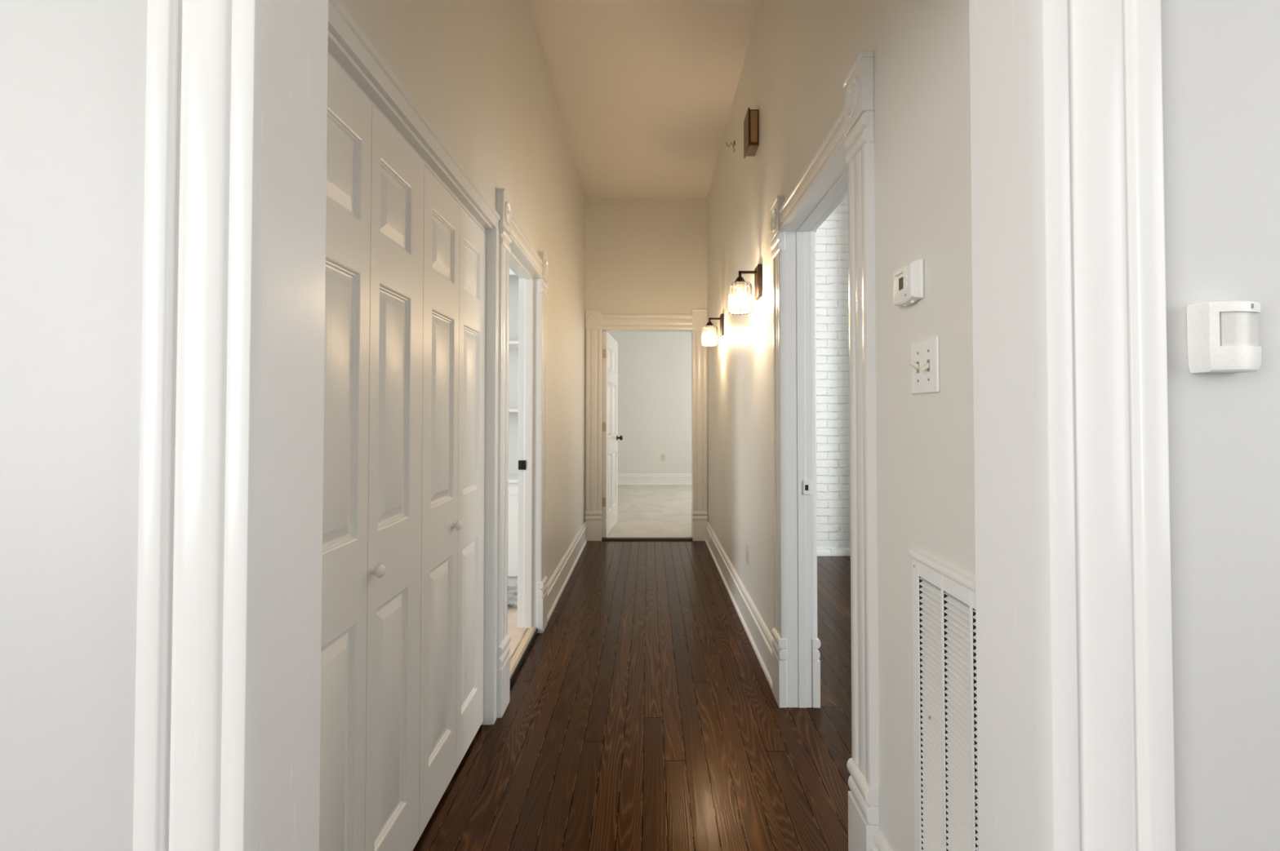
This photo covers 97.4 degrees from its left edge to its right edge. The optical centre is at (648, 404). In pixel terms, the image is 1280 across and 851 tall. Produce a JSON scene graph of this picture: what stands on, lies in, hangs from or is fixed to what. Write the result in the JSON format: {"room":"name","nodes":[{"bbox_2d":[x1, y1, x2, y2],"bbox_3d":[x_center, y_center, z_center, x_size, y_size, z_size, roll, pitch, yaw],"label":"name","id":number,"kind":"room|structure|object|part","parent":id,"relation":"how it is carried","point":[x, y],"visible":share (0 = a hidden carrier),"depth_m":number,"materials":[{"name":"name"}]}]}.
{"room":"home hallway","nodes":[
{"label":"home hallway","id":0,"kind":"room"},
{"bbox_2d":[328,0,585,724],"bbox_3d":[-0.699,-0.413,3.221,0.115,3.450,4.895,0,-1,0],"label":"wall","id":1,"kind":"structure","parent":0,"point":[477,71],"depth_m":2.64,"materials":[{"name":"paint"}]},
{"bbox_2d":[319,54,424,850],"bbox_3d":[-0.668,0.265,1.340,0.060,1.985,0.629,0,-1,0],"label":"door","id":2,"kind":"structure","parent":1,"relation":"in","point":[371,584],"depth_m":1.34,"materials":[{"name":"paint"}]},
{"bbox_3d":[-0.653,0.401,1.357,0.031,0.031,0.031,0,-1,0],"label":"knob","id":3,"kind":"part","parent":2,"relation":"part of","materials":[{"name":"white plastic"}]},
{"bbox_2d":[328,0,548,724],"bbox_3d":[-0.678,0.190,2.184,0.155,2.205,2.410,0,-1,0],"label":"door frame","id":4,"kind":"structure","parent":1,"relation":"attached to","point":[516,252],"depth_m":2.38,"materials":[{"name":"paint"}]},
{"bbox_3d":[-0.631,-0.774,1.677,0.020,0.063,1.360,0,-1,0],"label":"head casing","id":5,"kind":"part","parent":4,"relation":"part of","materials":[{"name":"paint"}]},
{"bbox_3d":[-0.634,0.282,2.313,0.016,2.025,0.042,0,-1,0],"label":"casing","id":6,"kind":"part","parent":4,"relation":"part of","materials":[{"name":"paint"}]},
{"bbox_3d":[-0.629,0.166,2.412,0.024,1.670,0.130,0,-1,0],"label":"casing","id":7,"kind":"part","parent":4,"relation":"part of","materials":[{"name":"paint"}]},
{"bbox_3d":[-0.729,0.347,3.237,0.044,0.054,0.005,0,-1,0],"label":"strike plate","id":8,"kind":"part","parent":4,"relation":"part of","materials":[{"name":"black metal"}]},
{"bbox_3d":[-0.629,-0.795,2.884,0.024,0.100,0.768,0,-1,0],"label":"head casing","id":9,"kind":"part","parent":4,"relation":"part of","materials":[{"name":"paint"}]},
{"bbox_3d":[-0.629,0.184,3.318,0.024,1.670,0.130,0,-1,0],"label":"casing","id":10,"kind":"part","parent":4,"relation":"part of","materials":[{"name":"paint"}]},
{"bbox_2d":[418,165,485,839],"bbox_3d":[-0.668,0.281,1.972,0.060,1.977,0.630,0,-1,0],"label":"door","id":11,"kind":"structure","parent":1,"relation":"in","point":[452,609],"depth_m":1.91,"materials":[{"name":"paint"}]},
{"bbox_3d":[-0.653,0.412,1.917,0.031,0.031,0.031,0,-1,0],"label":"knob","id":12,"kind":"part","parent":11,"relation":"part of","materials":[{"name":"white plastic"}]},
{"bbox_2d":[546,521,587,623],"bbox_3d":[-0.625,1.240,4.485,0.031,0.192,2.236,0,-1,0],"label":"baseboard","id":13,"kind":"structure","parent":1,"relation":"attached to","point":[558,580],"depth_m":4.15,"materials":[{"name":"paint"}]},
{"bbox_2d":[413,484,852,850],"bbox_3d":[0.600,1.326,3.435,8.000,0.080,13.320,0,-1,0],"label":"floor","id":14,"kind":"structure","parent":0,"point":[644,714],"depth_m":2.25,"materials":[{"name":"brown wood"}]},
{"bbox_2d":[507,585,517,608],"bbox_3d":[-1.084,1.252,3.712,0.540,0.055,0.440,0,-1,0],"label":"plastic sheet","id":15,"kind":"object","parent":14,"relation":"on","point":[512,592],"visible":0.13,"depth_m":3.71,"materials":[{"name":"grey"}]},
{"bbox_2d":[507,268,519,587],"bbox_3d":[-1.375,0.015,4.158,1.170,2.570,0.385,0,-1,0],"label":"bookcase","id":16,"kind":"object","parent":14,"relation":"on","point":[513,278],"visible":0.02,"depth_m":4.33,"materials":[{"name":"paint"}]},
{"bbox_3d":[-1.098,0.891,3.964,0.556,0.630,0.019,0,-1,0],"label":"cabinet door","id":17,"kind":"part","parent":16,"relation":"part of","materials":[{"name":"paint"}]},
{"bbox_2d":[508,474,517,483],"bbox_3d":[-1.375,0.542,4.148,1.170,0.025,0.385,0,-1,0],"label":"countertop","id":18,"kind":"structure","parent":16,"relation":"on","point":[513,478],"depth_m":4.01,"materials":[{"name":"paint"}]},
{"bbox_3d":[-1.375,-0.448,4.207,1.090,0.022,0.275,0,-1,0],"label":"shelf","id":19,"kind":"part","parent":16,"relation":"part of","materials":[{"name":"paint"}]},
{"bbox_3d":[-1.375,0.044,4.197,1.090,0.022,0.275,0,-1,0],"label":"shelf","id":20,"kind":"part","parent":16,"relation":"part of","materials":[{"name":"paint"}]},
{"bbox_3d":[-1.375,-0.342,4.350,1.090,1.750,0.015,0,-1,0],"label":"panel","id":21,"kind":"part","parent":16,"relation":"part of","materials":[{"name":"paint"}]},
{"bbox_2d":[507,605,527,658],"bbox_3d":[-0.996,1.272,3.036,0.618,0.010,1.129,0,-1,0],"label":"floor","id":22,"kind":"structure","parent":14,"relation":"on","point":[516,633],"depth_m":3.18,"materials":[{"name":"beige tile"}]},
{"bbox_2d":[510,626,534,673],"bbox_3d":[-0.669,1.271,2.844,0.033,0.006,0.772,0,-1,0],"label":"threshold","id":23,"kind":"object","parent":14,"relation":"on","point":[517,653],"visible":0.56,"depth_m":2.93,"materials":[{"name":"brown wood"}]},
{"bbox_2d":[510,628,537,686],"bbox_3d":[-0.648,1.291,2.844,0.022,0.028,0.772,0,-1,0],"label":"threshold","id":24,"kind":"object","parent":14,"relation":"on","point":[524,655],"visible":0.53,"depth_m":2.87,"materials":[{"name":"brown wood"}]},
{"bbox_2d":[601,537,693,541],"bbox_3d":[-0.015,1.351,5.665,0.910,0.016,0.090,0,-1,0],"label":"threshold","id":25,"kind":"object","parent":14,"relation":"on","point":[602,539],"visible":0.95,"depth_m":5.62,"materials":[{"name":"brown wood"}]},
{"bbox_2d":[0,0,1279,850],"bbox_3d":[0.000,-0.461,0.714,5.200,3.450,0.120,0,-1,0],"label":"wall","id":26,"kind":"structure","parent":0,"point":[73,73],"depth_m":0.65,"materials":[{"name":"paint"}]},
{"bbox_2d":[132,0,1175,850],"bbox_3d":[0.006,0.161,0.682,1.150,2.205,0.160,0,-1,0],"label":"door frame","id":27,"kind":"structure","parent":26,"relation":"attached to","point":[1074,674],"depth_m":0.63,"materials":[{"name":"paint"}]},
{"bbox_3d":[-0.502,0.132,0.631,0.122,1.670,0.024,0,-1,0],"label":"casing","id":28,"kind":"part","parent":27,"relation":"part of","materials":[{"name":"paint"}]},
{"bbox_3d":[0.508,0.132,0.631,0.134,1.670,0.024,0,-1,0],"label":"casing","id":29,"kind":"part","parent":27,"relation":"part of","materials":[{"name":"paint"}]},
{"bbox_2d":[1186,300,1261,373],"bbox_3d":[0.648,-0.076,0.630,0.058,0.078,0.032,0,-1,0],"label":"detector","id":30,"kind":"object","parent":26,"relation":"attached to","point":[1223,335],"visible":1,"depth_m":0.62,"materials":[{"name":"white plastic"}]},
{"bbox_2d":[528,0,759,198],"bbox_3d":[0.600,-2.182,3.542,8.300,0.100,13.600,0,-1,0],"label":"ceiling","id":31,"kind":"structure","parent":0,"point":[645,91],"depth_m":3.71,"materials":[{"name":"paint"}]},
{"bbox_2d":[584,198,707,521],"bbox_3d":[0.150,-0.365,5.728,4.700,3.450,0.120,0,-1,0],"label":"wall","id":32,"kind":"structure","parent":0,"point":[643,255],"depth_m":5.69,"materials":[{"name":"paint"}]},
{"bbox_2d":[601,331,622,537],"bbox_3d":[-0.389,0.303,6.146,0.176,2.093,0.904,0,-1,0],"label":"door","id":33,"kind":"structure","parent":32,"relation":"in","point":[610,345],"depth_m":5.99,"materials":[{"name":"paint"}]},
{"bbox_3d":[-0.336,0.385,6.528,0.070,0.060,0.061,0,-1,0],"label":"knob","id":34,"kind":"part","parent":33,"relation":"part of","materials":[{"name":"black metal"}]},
{"bbox_2d":[585,309,707,541],"bbox_3d":[-0.024,0.202,5.717,1.228,2.315,0.200,0,-1,0],"label":"door frame","id":35,"kind":"structure","parent":32,"relation":"attached to","point":[597,322],"depth_m":5.64,"materials":[{"name":"paint"}]},
{"bbox_3d":[-0.552,0.153,5.646,0.160,1.820,0.024,0,-1,0],"label":"casing","id":36,"kind":"part","parent":35,"relation":"part of","materials":[{"name":"paint"}]},
{"bbox_3d":[-0.015,-0.834,5.665,0.906,0.155,0.024,0,-1,0],"label":"head casing","id":37,"kind":"part","parent":35,"relation":"part of","materials":[{"name":"paint"}]},
{"bbox_3d":[-0.015,-0.831,5.809,0.906,0.155,0.024,0,-1,0],"label":"head casing","id":38,"kind":"part","parent":35,"relation":"part of","materials":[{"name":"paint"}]},
{"bbox_3d":[0.513,0.156,5.790,0.142,1.820,0.024,0,-1,0],"label":"casing","id":39,"kind":"part","parent":35,"relation":"part of","materials":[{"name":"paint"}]},
{"bbox_3d":[0.513,0.153,5.646,0.142,1.820,0.024,0,-1,0],"label":"casing","id":40,"kind":"part","parent":35,"relation":"part of","materials":[{"name":"paint"}]},
{"bbox_2d":[608,332,691,474],"bbox_3d":[0.150,-0.280,10.167,4.700,3.450,0.120,0,-1,0],"label":"wall","id":41,"kind":"structure","parent":0,"point":[655,368],"depth_m":10.10,"materials":[{"name":"white paint"}]},
{"bbox_2d":[617,474,691,484],"bbox_3d":[0.150,1.335,10.061,4.700,0.192,0.031,0,-1,0],"label":"baseboard","id":42,"kind":"structure","parent":41,"relation":"attached to","point":[623,479],"depth_m":10.06,"materials":[{"name":"paint"}]},
{"bbox_2d":[661,454,665,460],"bbox_3d":[0.260,0.944,10.080,0.072,0.116,0.008,0,-1,0],"label":"wall outlet","id":43,"kind":"object","parent":41,"relation":"attached to","point":[663,456],"visible":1,"depth_m":10.08,"materials":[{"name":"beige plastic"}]},
{"bbox_2d":[815,195,850,548],"bbox_3d":[2.650,-0.377,5.133,3.900,3.450,0.150,0,-1,0],"label":"brick wall","id":44,"kind":"structure","parent":0,"point":[832,282],"depth_m":5.06,"materials":[{"name":"white brick"}]},
{"bbox_2d":[817,548,850,555],"bbox_3d":[1.290,1.314,5.016,1.180,0.065,0.020,0,-1,0],"label":"baseboard","id":45,"kind":"structure","parent":44,"relation":"attached to","point":[820,552],"depth_m":5.01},
{"bbox_2d":[706,0,975,850],"bbox_3d":[0.645,-0.413,3.221,0.109,3.450,4.895,0,-1,0],"label":"wall","id":46,"kind":"structure","parent":0,"point":[800,54],"depth_m":1.41,"materials":[{"name":"paint"}]},
{"bbox_2d":[701,313,724,346],"bbox_3d":[0.504,-0.590,4.462,0.173,0.249,0.131,0,-1,0],"label":"wall sconce","id":47,"kind":"object","parent":46,"relation":"attached to","point":[709,337],"visible":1,"depth_m":4.44,"materials":[{"name":"glass"}]},
{"bbox_2d":[706,326,711,332],"bbox_3d":[0.483,-0.598,4.462,0.038,0.038,0.038,0,-1,0],"label":"socket","id":48,"kind":"object","parent":47,"relation":"attached to","point":[708,328],"depth_m":4.45,"materials":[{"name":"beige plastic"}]},
{"bbox_3d":[0.483,-0.546,4.461,0.131,0.161,0.131,0,-1,0],"label":"lamp shade","id":49,"kind":"part","parent":47,"relation":"part of","materials":[{"name":"clear glass"}]},
{"bbox_3d":[0.483,-0.540,4.461,0.058,0.078,0.058,0,-1,0],"label":"bulb","id":50,"kind":"part","parent":47,"relation":"part of","materials":[{"name":"white glass"}]},
{"bbox_3d":[0.523,-0.662,4.463,0.094,0.055,0.014,0,-1,0],"label":"arm","id":51,"kind":"part","parent":47,"relation":"part of","materials":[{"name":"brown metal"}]},
{"bbox_2d":[705,522,773,690],"bbox_3d":[0.576,1.232,4.072,0.031,0.192,3.062,0,-1,0],"label":"baseboard","id":52,"kind":"structure","parent":46,"relation":"attached to","point":[758,634],"depth_m":3.34,"materials":[{"name":"paint"}]},
{"bbox_2d":[727,263,762,315],"bbox_3d":[0.504,-0.609,2.977,0.173,0.249,0.131,0,-1,0],"label":"wall sconce","id":53,"kind":"object","parent":46,"relation":"attached to","point":[740,283],"visible":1,"depth_m":2.96,"materials":[{"name":"glass"}]},
{"bbox_2d":[736,284,742,292],"bbox_3d":[0.483,-0.617,2.977,0.038,0.038,0.038,0,-1,0],"label":"socket","id":54,"kind":"object","parent":53,"relation":"attached to","point":[739,286],"depth_m":2.96,"materials":[{"name":"beige plastic"}]},
{"bbox_3d":[0.483,-0.565,2.976,0.131,0.161,0.131,0,-1,0],"label":"lamp shade","id":55,"kind":"part","parent":53,"relation":"part of","materials":[{"name":"clear glass"}]},
{"bbox_3d":[0.483,-0.559,2.976,0.058,0.078,0.058,0,-1,0],"label":"bulb","id":56,"kind":"part","parent":53,"relation":"part of","materials":[{"name":"white glass"}]},
{"bbox_3d":[0.523,-0.680,2.979,0.094,0.055,0.014,0,-1,0],"label":"arm","id":57,"kind":"part","parent":53,"relation":"part of","materials":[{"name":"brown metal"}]},
{"bbox_2d":[746,542,748,564],"bbox_3d":[0.587,0.889,3.353,0.008,0.116,0.072,0,-1,0],"label":"wall outlet","id":58,"kind":"object","parent":46,"relation":"attached to","point":[747,545],"visible":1,"depth_m":3.34,"materials":[{"name":"beige plastic"}]},
{"bbox_2d":[743,107,758,158],"bbox_3d":[0.562,-1.488,3.085,0.058,0.207,0.148,0,-1,0],"label":"door chime","id":59,"kind":"object","parent":46,"relation":"attached to","point":[751,120],"visible":1,"depth_m":3.02,"materials":[{"name":"brown wood"}]},
{"bbox_2d":[750,111,757,142],"bbox_3d":[0.565,-1.493,3.017,0.039,0.170,0.008,0,-1,0],"label":"grille","id":60,"kind":"object","parent":59,"relation":"attached to","point":[753,114],"depth_m":3.01,"materials":[{"name":"brown wood"}]},
{"bbox_2d":[769,51,879,850],"bbox_3d":[0.645,0.186,2.008,0.189,2.205,1.110,0,-1,0],"label":"door frame","id":61,"kind":"structure","parent":46,"relation":"attached to","point":[842,165],"depth_m":2.03,"materials":[{"name":"paint"}]},
{"bbox_3d":[0.579,0.168,2.492,0.024,1.670,0.130,0,-1,0],"label":"casing","id":62,"kind":"part","parent":61,"relation":"part of","materials":[{"name":"paint"}]},
{"bbox_3d":[0.683,0.355,2.420,0.038,0.062,0.004,0,-1,0],"label":"strike plate","id":63,"kind":"part","parent":61,"relation":"part of","materials":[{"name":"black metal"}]},
{"bbox_3d":[0.579,-0.811,2.027,0.024,0.100,0.830,0,-1,0],"label":"head casing","id":64,"kind":"part","parent":61,"relation":"part of","materials":[{"name":"paint"}]},
{"bbox_3d":[0.712,0.125,2.493,0.024,1.755,0.130,0,-1,0],"label":"casing","id":65,"kind":"part","parent":61,"relation":"part of","materials":[{"name":"paint"}]},
{"bbox_3d":[0.712,-0.811,2.027,0.024,0.100,0.830,0,-1,0],"label":"head casing","id":66,"kind":"part","parent":61,"relation":"part of","materials":[{"name":"paint"}]},
{"bbox_3d":[0.579,0.149,1.524,0.024,1.670,0.130,0,-1,0],"label":"casing","id":67,"kind":"part","parent":61,"relation":"part of","materials":[{"name":"paint"}]},
{"bbox_2d":[870,830,892,850],"bbox_3d":[0.576,1.175,1.090,0.031,0.192,0.692,0,-1,0],"label":"baseboard","id":68,"kind":"structure","parent":46,"relation":"attached to","point":[881,844],"depth_m":1.41,"materials":[{"name":"paint"}]},
{"bbox_2d":[893,258,924,306],"bbox_3d":[0.576,-0.267,1.256,0.028,0.092,0.104,0,-1,0],"label":"thermostat","id":69,"kind":"object","parent":46,"relation":"attached to","point":[908,279],"visible":1,"depth_m":1.22,"materials":[{"name":"white plastic"}]},
{"bbox_2d":[909,335,939,394],"bbox_3d":[0.579,-0.082,1.198,0.024,0.116,0.115,0,-1,0],"label":"light switch","id":70,"kind":"object","parent":46,"relation":"attached to","point":[925,353],"visible":1,"depth_m":1.19,"materials":[{"name":"white plastic"}]},
{"bbox_2d":[908,548,978,850],"bbox_3d":[0.637,0.694,1.023,0.117,0.756,0.450,0,-1,0],"label":"air vent","id":71,"kind":"object","parent":46,"relation":"in","point":[944,628],"visible":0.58,"depth_m":1.12,"materials":[{"name":"white metal"}]}
]}

